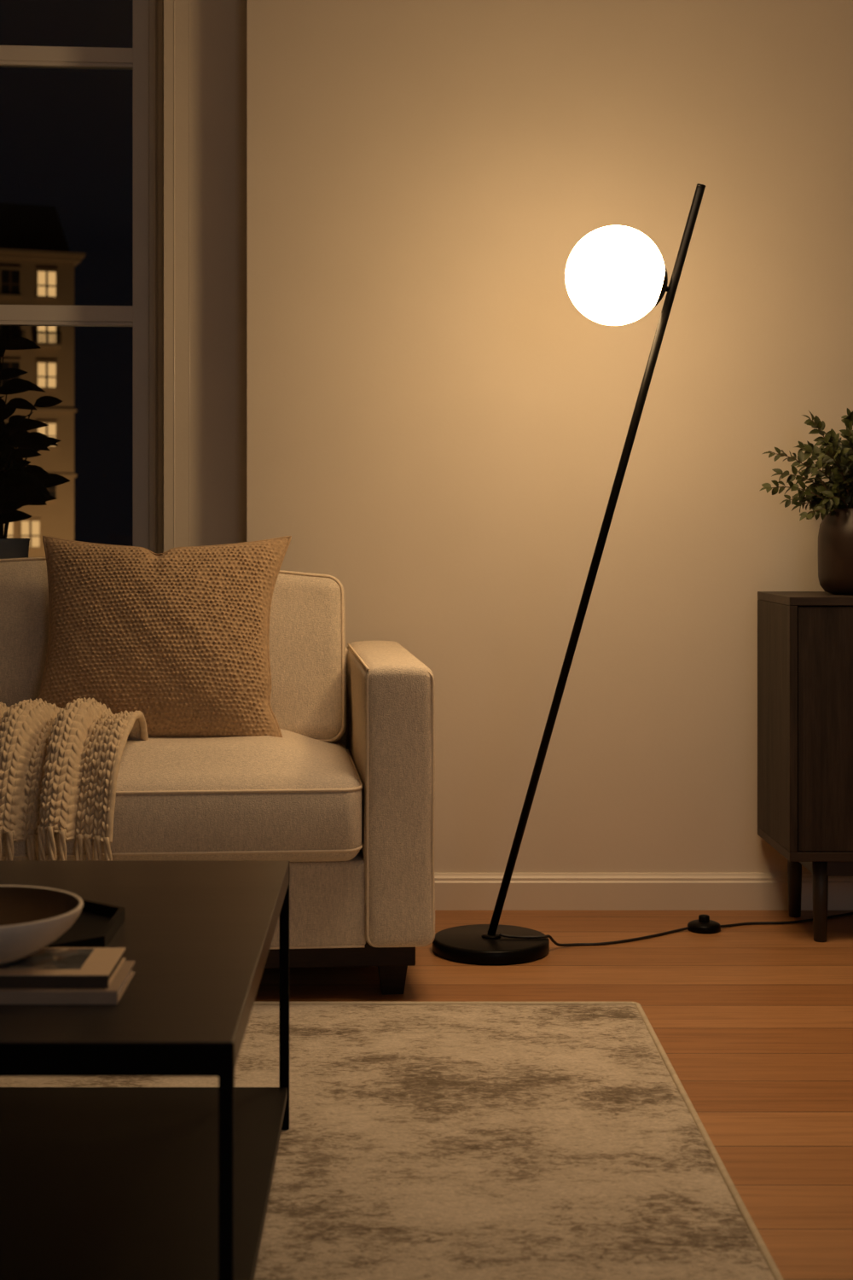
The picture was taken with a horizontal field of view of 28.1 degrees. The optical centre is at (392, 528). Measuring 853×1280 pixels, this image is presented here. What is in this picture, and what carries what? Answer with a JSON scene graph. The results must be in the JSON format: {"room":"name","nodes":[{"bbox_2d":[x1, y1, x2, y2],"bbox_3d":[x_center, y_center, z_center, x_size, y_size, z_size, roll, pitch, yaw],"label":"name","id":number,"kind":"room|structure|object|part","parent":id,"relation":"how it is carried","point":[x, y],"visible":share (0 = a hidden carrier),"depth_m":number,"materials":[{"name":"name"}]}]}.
{"room":"living room","nodes":[
{"label":"living room","id":0,"kind":"room"},
{"bbox_2d":[163,0,246,552],"bbox_3d":[-1.478,-0.430,4.338,2.470,2.700,0.340,0,0,-5],"label":"window reveal","id":1,"kind":"structure","parent":0,"point":[218,27],"depth_m":4.25,"materials":[{"name":"white paint"}]},
{"bbox_2d":[0,0,163,553],"bbox_3d":[-1.344,-0.605,4.328,1.534,1.950,0.295,0,0,-5],"label":"window","id":2,"kind":"structure","parent":1,"relation":"in","point":[145,58],"depth_m":4.46,"materials":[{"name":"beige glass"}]},
{"bbox_3d":[-1.017,-0.561,4.457,0.678,0.042,0.042,0,0,-5],"label":"rail","id":3,"kind":"part","parent":2,"relation":"part of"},
{"bbox_3d":[-1.017,-1.237,4.457,0.678,0.040,0.042,0,0,-5],"label":"rail","id":4,"kind":"part","parent":2,"relation":"part of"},
{"bbox_3d":[-0.613,-0.605,4.494,0.050,1.950,0.079,0,0,-5],"label":"frame","id":5,"kind":"part","parent":2,"relation":"part of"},
{"bbox_2d":[173,0,174,547],"bbox_3d":[-0.543,-0.430,4.242,0.005,2.660,0.005,0,0,0],"label":"trim","id":6,"kind":"structure","parent":1,"relation":"attached to","point":[173,0],"depth_m":4.24,"materials":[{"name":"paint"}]},
{"bbox_2d":[189,0,190,546],"bbox_3d":[-0.505,-0.430,4.245,0.003,2.660,0.003,0,0,0],"label":"trim","id":7,"kind":"structure","parent":1,"relation":"attached to","point":[189,0],"depth_m":4.24,"materials":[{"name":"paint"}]},
{"bbox_3d":[-1.429,0.290,4.766,2.066,0.100,0.652,0,0,0],"label":"trim","id":8,"kind":"structure","parent":1,"relation":"attached to","visible":0},
{"bbox_2d":[0,334,69,558],"bbox_3d":[-1.127,-0.145,4.714,0.450,0.769,0.317,0,0,0],"label":"potted plant","id":9,"kind":"object","parent":8,"relation":"on","point":[20,485],"visible":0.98,"depth_m":4.68,"materials":[{"name":"green plant"}]},
{"bbox_3d":[-1.076,-0.209,4.673,0.020,0.518,0.012,0,0,0],"label":"stem","id":10,"kind":"part","parent":9,"relation":"part of","materials":[{"name":"plant"}]},
{"bbox_3d":[-1.066,-0.113,4.682,0.026,0.326,0.009,0,0,0],"label":"stem","id":11,"kind":"part","parent":9,"relation":"part of","materials":[{"name":"black plant"}]},
{"bbox_3d":[-1.077,-0.161,4.727,0.021,0.422,0.010,0,0,0],"label":"stem","id":12,"kind":"part","parent":9,"relation":"part of","materials":[{"name":"black plant"}]},
{"bbox_3d":[-1.060,-0.081,4.658,0.050,0.262,0.023,0,0,0],"label":"stem","id":13,"kind":"part","parent":9,"relation":"part of","materials":[{"name":"black plant"}]},
{"bbox_3d":[-1.105,0.134,4.698,0.212,0.212,0.212,0,0,0],"label":"pot","id":14,"kind":"part","parent":9,"relation":"part of","materials":[{"name":"black ceramic"}]},
{"bbox_3d":[-1.031,-0.097,4.733,0.090,0.294,0.028,0,0,0],"label":"stem","id":15,"kind":"part","parent":9,"relation":"part of","materials":[{"name":"black plant"}]},
{"bbox_3d":[-1.038,-0.145,4.738,0.081,0.390,0.031,0,0,0],"label":"stem","id":16,"kind":"part","parent":9,"relation":"part of","materials":[{"name":"black plant"}]},
{"bbox_2d":[246,0,852,872],"bbox_3d":[1.124,-0.430,4.186,2.953,2.700,0.120,0,0,0],"label":"wall","id":17,"kind":"structure","parent":0,"point":[437,430],"depth_m":4.13,"materials":[{"name":"white paint"}]},
{"bbox_2d":[434,872,852,910],"bbox_3d":[1.074,0.876,4.118,2.853,0.087,0.016,0,0,0],"label":"baseboard","id":18,"kind":"structure","parent":17,"relation":"attached to","point":[453,891],"depth_m":4.11,"materials":[{"name":"white paint"}]},
{"bbox_2d":[254,910,852,1279],"bbox_3d":[-0.050,0.960,1.288,5.300,0.080,6.776,0,0,0],"label":"floor","id":19,"kind":"structure","parent":0,"point":[754,1022],"depth_m":3.31,"materials":[{"name":"brown wood"}]},
{"bbox_2d":[0,557,435,994],"bbox_3d":[-0.831,0.492,3.597,1.786,0.857,0.791,0,0,-5],"label":"sofa","id":20,"kind":"object","parent":19,"relation":"on","point":[346,795],"visible":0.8,"depth_m":3.31,"materials":[{"name":"beige fabric"}]},
{"bbox_2d":[0,697,148,860],"bbox_3d":[-0.763,0.500,3.301,0.535,0.333,0.348,0,0,0],"label":"throw blanket","id":21,"kind":"object","parent":20,"relation":"on","point":[59,767],"visible":0.94,"depth_m":3.21,"materials":[{"name":"beige fabric"}]},
{"bbox_2d":[37,535,291,737],"bbox_3d":[-0.487,0.239,3.597,0.538,0.444,0.237,0,0,0],"label":"throw pillow","id":22,"kind":"object","parent":20,"relation":"on","point":[178,637],"visible":0.88,"depth_m":3.53,"materials":[{"name":"beige fabric"}]},
{"bbox_2d":[0,557,346,743],"bbox_3d":[-0.847,0.278,3.777,1.484,0.430,0.272,0,0,-5],"label":"cushion","id":23,"kind":"object","parent":20,"relation":"on","point":[308,649],"depth_m":3.74,"materials":[{"name":"beige fabric"}]},
{"bbox_2d":[0,728,361,861],"bbox_3d":[-0.824,0.534,3.516,1.496,0.222,0.622,0,0,-5],"label":"seat cushion","id":24,"kind":"object","parent":20,"relation":"on","point":[296,796],"depth_m":3.26,"materials":[{"name":"beige fabric"}]},
{"bbox_3d":[-0.828,0.731,3.557,1.514,0.168,0.600,0,0,-5],"label":"seat rail","id":25,"kind":"part","parent":20,"relation":"part of","materials":[{"name":"beige fabric"}]},
{"bbox_3d":[-0.857,0.545,3.928,1.518,0.540,0.110,0,0,-5],"label":"frame","id":26,"kind":"part","parent":20,"relation":"part of","materials":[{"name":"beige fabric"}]},
{"bbox_3d":[-0.013,0.540,3.675,0.140,0.550,0.756,0,0,-5],"label":"armrest","id":27,"kind":"part","parent":20,"relation":"part of","materials":[{"name":"beige fabric"}]},
{"bbox_3d":[0.000,0.889,3.389,0.058,0.062,0.058,0,0,-5],"label":"leg","id":28,"kind":"part","parent":20,"relation":"part of","materials":[{"name":"brown wood"}]},
{"bbox_2d":[0,1001,784,1279],"bbox_3d":[-0.715,0.914,2.087,2.382,0.012,2.387,0,0,0],"label":"area rug","id":29,"kind":"object","parent":19,"relation":"on","point":[422,1140],"visible":0.73,"depth_m":2.52,"materials":[{"name":"beige carpet"}]},
{"bbox_2d":[0,860,289,1279],"bbox_3d":[-0.657,0.709,2.140,1.001,0.405,0.922,0,0,0],"label":"coffee table","id":30,"kind":"object","parent":29,"relation":"on","point":[96,1183],"visible":1,"depth_m":2.14,"materials":[{"name":"black wood"}]},
{"bbox_2d":[0,960,135,1004],"bbox_3d":[-0.439,0.498,1.874,0.293,0.015,0.127,0,0,0],"label":"book","id":31,"kind":"object","parent":30,"relation":"on","point":[112,995],"visible":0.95,"depth_m":1.81,"materials":[{"name":"beige paper"}]},
{"bbox_2d":[0,947,125,988],"bbox_3d":[-0.444,0.484,1.881,0.282,0.014,0.121,0,0,0],"label":"book","id":32,"kind":"object","parent":31,"relation":"on","point":[48,967],"visible":0.91,"depth_m":1.85,"materials":[{"name":"beige paper"}]},
{"bbox_2d":[0,884,83,965],"bbox_3d":[-0.455,0.447,1.893,0.221,0.058,0.221,0,0,0],"label":"bowl","id":33,"kind":"object","parent":32,"relation":"on","point":[32,917],"visible":1,"depth_m":1.94,"materials":[{"name":"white ceramic"}]},
{"bbox_2d":[0,948,94,969],"bbox_3d":[-0.457,0.477,1.891,0.237,0.001,0.090,0,0,0],"label":"picture","id":34,"kind":"object","parent":32,"relation":"on","point":[45,958],"depth_m":1.88},
{"bbox_2d":[44,898,124,947],"bbox_3d":[-0.573,0.497,2.123,0.455,0.017,0.323,0,0,0],"label":"tray","id":35,"kind":"object","parent":30,"relation":"on","point":[97,923],"visible":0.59,"depth_m":2.14,"materials":[{"name":"black paint"}]},
{"bbox_3d":[-0.657,0.523,1.687,1.001,0.032,0.015,0,0,0],"label":"apron rail","id":36,"kind":"part","parent":30,"relation":"part of","materials":[{"name":"black metal"}]},
{"bbox_2d":[0,1087,287,1279],"bbox_3d":[-0.657,0.854,2.133,0.996,0.016,0.902,0,0,0],"label":"shelf","id":37,"kind":"object","parent":30,"relation":"attached to","point":[96,1183],"depth_m":2.22,"materials":[{"name":"black wood"}]},
{"bbox_3d":[-0.164,0.725,1.688,0.014,0.372,0.016,0,0,0],"label":"leg","id":38,"kind":"part","parent":30,"relation":"part of","materials":[{"name":"black metal"}]},
{"bbox_3d":[-0.164,0.725,2.592,0.014,0.372,0.016,0,0,0],"label":"leg","id":39,"kind":"part","parent":30,"relation":"part of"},
{"bbox_2d":[432,183,852,965],"bbox_3d":[0.791,0.116,3.710,1.371,1.608,0.551,0,0,-14],"label":"floor lamp","id":40,"kind":"object","parent":19,"relation":"on","point":[615,275],"visible":0.99,"depth_m":3.48,"materials":[{"name":"black metal"}]},
{"bbox_3d":[0.463,0.898,3.782,0.491,0.043,0.049,0,0,-24],"label":"power cord","id":41,"kind":"part","parent":40,"relation":"part of","materials":[{"name":"black rubber"}]},
{"bbox_3d":[0.449,-0.509,3.440,0.200,0.200,0.200,0,0,0],"label":"globe","id":42,"kind":"part","parent":40,"relation":"part of"},
{"bbox_2d":[687,913,721,934],"bbox_3d":[0.714,0.902,3.905,0.075,0.036,0.075,0,0,0],"label":"switch","id":43,"kind":"object","parent":40,"relation":"attached to","point":[702,925],"depth_m":3.88,"materials":[{"name":"black plastic"}]},
{"bbox_3d":[1.066,0.915,4.032,0.677,0.009,0.063,0,0,-15],"label":"power cord","id":44,"kind":"part","parent":40,"relation":"part of","materials":[{"name":"black rubber"}]},
{"bbox_2d":[757,591,852,942],"bbox_3d":[1.589,0.536,3.939,1.420,0.768,0.335,0,0,0],"label":"sideboard","id":45,"kind":"object","parent":19,"relation":"on","point":[805,638],"visible":1,"depth_m":3.77,"materials":[{"name":"brown wood"}]},
{"bbox_3d":[0.887,0.444,3.939,0.018,0.545,0.335,0,0,0],"label":"panel","id":46,"kind":"part","parent":45,"relation":"part of","materials":[{"name":"brown wood"}]},
{"bbox_3d":[0.954,0.829,4.045,0.035,0.182,0.035,0,0,0],"label":"leg","id":47,"kind":"part","parent":45,"relation":"part of","materials":[{"name":"black wood"}]},
{"bbox_3d":[1.589,0.162,3.939,1.420,0.019,0.335,0,0,0],"label":"panel","id":48,"kind":"part","parent":45,"relation":"part of","materials":[{"name":"brown wood"}]},
{"bbox_3d":[1.589,0.727,3.939,1.420,0.020,0.335,0,0,0],"label":"panel","id":49,"kind":"part","parent":45,"relation":"part of","materials":[{"name":"brown wood"}]},
{"bbox_3d":[0.954,0.755,3.925,0.026,0.036,0.245,0,0,0],"label":"leg rail","id":50,"kind":"part","parent":45,"relation":"part of","materials":[{"name":"brown wood"}]},
{"bbox_2d":[760,407,852,594],"bbox_3d":[1.077,-0.062,3.922,0.377,0.428,0.375,0,0,37],"label":"potted plant","id":51,"kind":"object","parent":45,"relation":"on","point":[834,498],"visible":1,"depth_m":3.88,"materials":[{"name":"green plant"}]},
{"bbox_3d":[0.954,0.829,3.804,0.035,0.182,0.035,0,0,0],"label":"leg","id":52,"kind":"part","parent":45,"relation":"part of","materials":[{"name":"brown wood"}]},
{"bbox_3d":[1.127,0.444,3.784,0.458,0.541,0.018,0,0,0],"label":"door","id":53,"kind":"part","parent":45,"relation":"part of","materials":[{"name":"brown wood"}]},
{"bbox_3d":[1.589,0.445,4.103,1.385,0.545,0.007,0,0,0],"label":"panel","id":54,"kind":"part","parent":45,"relation":"part of","materials":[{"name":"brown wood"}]},
{"bbox_3d":[1.589,0.755,3.804,1.250,0.036,0.024,0,0,0],"label":"leg rail","id":55,"kind":"part","parent":45,"relation":"part of","materials":[{"name":"brown wood"}]},
{"label":"outside","id":56,"kind":"structure","parent":0,"visible":0},
{"bbox_3d":[-10.000,10.020,73.000,100.000,0.200,134.000,0,0,0],"label":"ground","id":57,"kind":"structure","parent":56,"visible":0},
{"bbox_2d":[0,203,85,557],"bbox_3d":[-23.816,-2.630,81.418,18.946,25.100,14.763,0,0,0],"label":"apartment building","id":58,"kind":"structure","parent":57,"relation":"on","point":[37,264],"depth_m":79.55,"materials":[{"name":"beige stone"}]},
{"bbox_3d":[-17.971,0.270,78.879,0.840,1.200,0.020,0,0,-20],"label":"pane","id":59,"kind":"part","parent":58,"relation":"part of","materials":[{"name":"yellow glass"}]},
{"bbox_3d":[-17.689,-7.130,78.982,0.840,1.140,0.020,0,0,-20],"label":"pane","id":60,"kind":"part","parent":58,"relation":"part of","materials":[{"name":"black glass"}]},
{"bbox_3d":[-17.689,-9.185,78.982,0.840,1.110,0.020,0,0,-20],"label":"pane","id":61,"kind":"part","parent":58,"relation":"part of","materials":[{"name":"black glass"}]},
{"bbox_3d":[-17.689,-11.380,78.982,0.840,1.160,0.020,0,0,-20],"label":"pane","id":62,"kind":"part","parent":58,"relation":"part of","materials":[{"name":"black glass"}]},
{"bbox_3d":[-17.518,-8.835,78.512,1.200,0.570,0.040,0,0,-20],"label":"balcony railing","id":63,"kind":"part","parent":58,"relation":"part of","materials":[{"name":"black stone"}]},
{"bbox_3d":[-16.824,0.270,79.296,0.840,1.200,0.020,0,0,-20],"label":"pane","id":64,"kind":"part","parent":58,"relation":"part of","materials":[{"name":"yellow glass"}]},
{"bbox_3d":[-23.816,-12.670,81.418,16.650,0.380,9.650,0,0,-20],"label":"cornice","id":65,"kind":"part","parent":58,"relation":"part of","materials":[{"name":"beige stone"}]},
{"bbox_3d":[-16.119,-4.355,79.553,0.840,1.050,0.020,0,0,-20],"label":"pane","id":66,"kind":"part","parent":58,"relation":"part of","materials":[{"name":"yellow glass"}]},
{"bbox_3d":[-16.119,-7.130,79.553,0.840,1.140,0.020,0,0,-20],"label":"pane","id":67,"kind":"part","parent":58,"relation":"part of","materials":[{"name":"yellow glass"}]},
{"bbox_3d":[-16.119,-9.185,79.553,0.840,1.110,0.020,0,0,-20],"label":"pane","id":68,"kind":"part","parent":58,"relation":"part of","materials":[{"name":"yellow glass"}]},
{"bbox_3d":[-16.119,-11.380,79.553,0.840,1.160,0.020,0,0,-20],"label":"pane","id":69,"kind":"part","parent":58,"relation":"part of","materials":[{"name":"yellow glass"}]},
{"bbox_3d":[-15.948,-8.835,79.083,1.200,0.570,0.040,0,0,-20],"label":"balcony railing","id":70,"kind":"part","parent":58,"relation":"part of","materials":[{"name":"black stone"}]},
{"bbox_3d":[-16.119,-1.830,79.553,0.840,0.900,0.020,0,0,-20],"label":"pane","id":71,"kind":"part","parent":58,"relation":"part of","materials":[{"name":"glass"}]}
]}

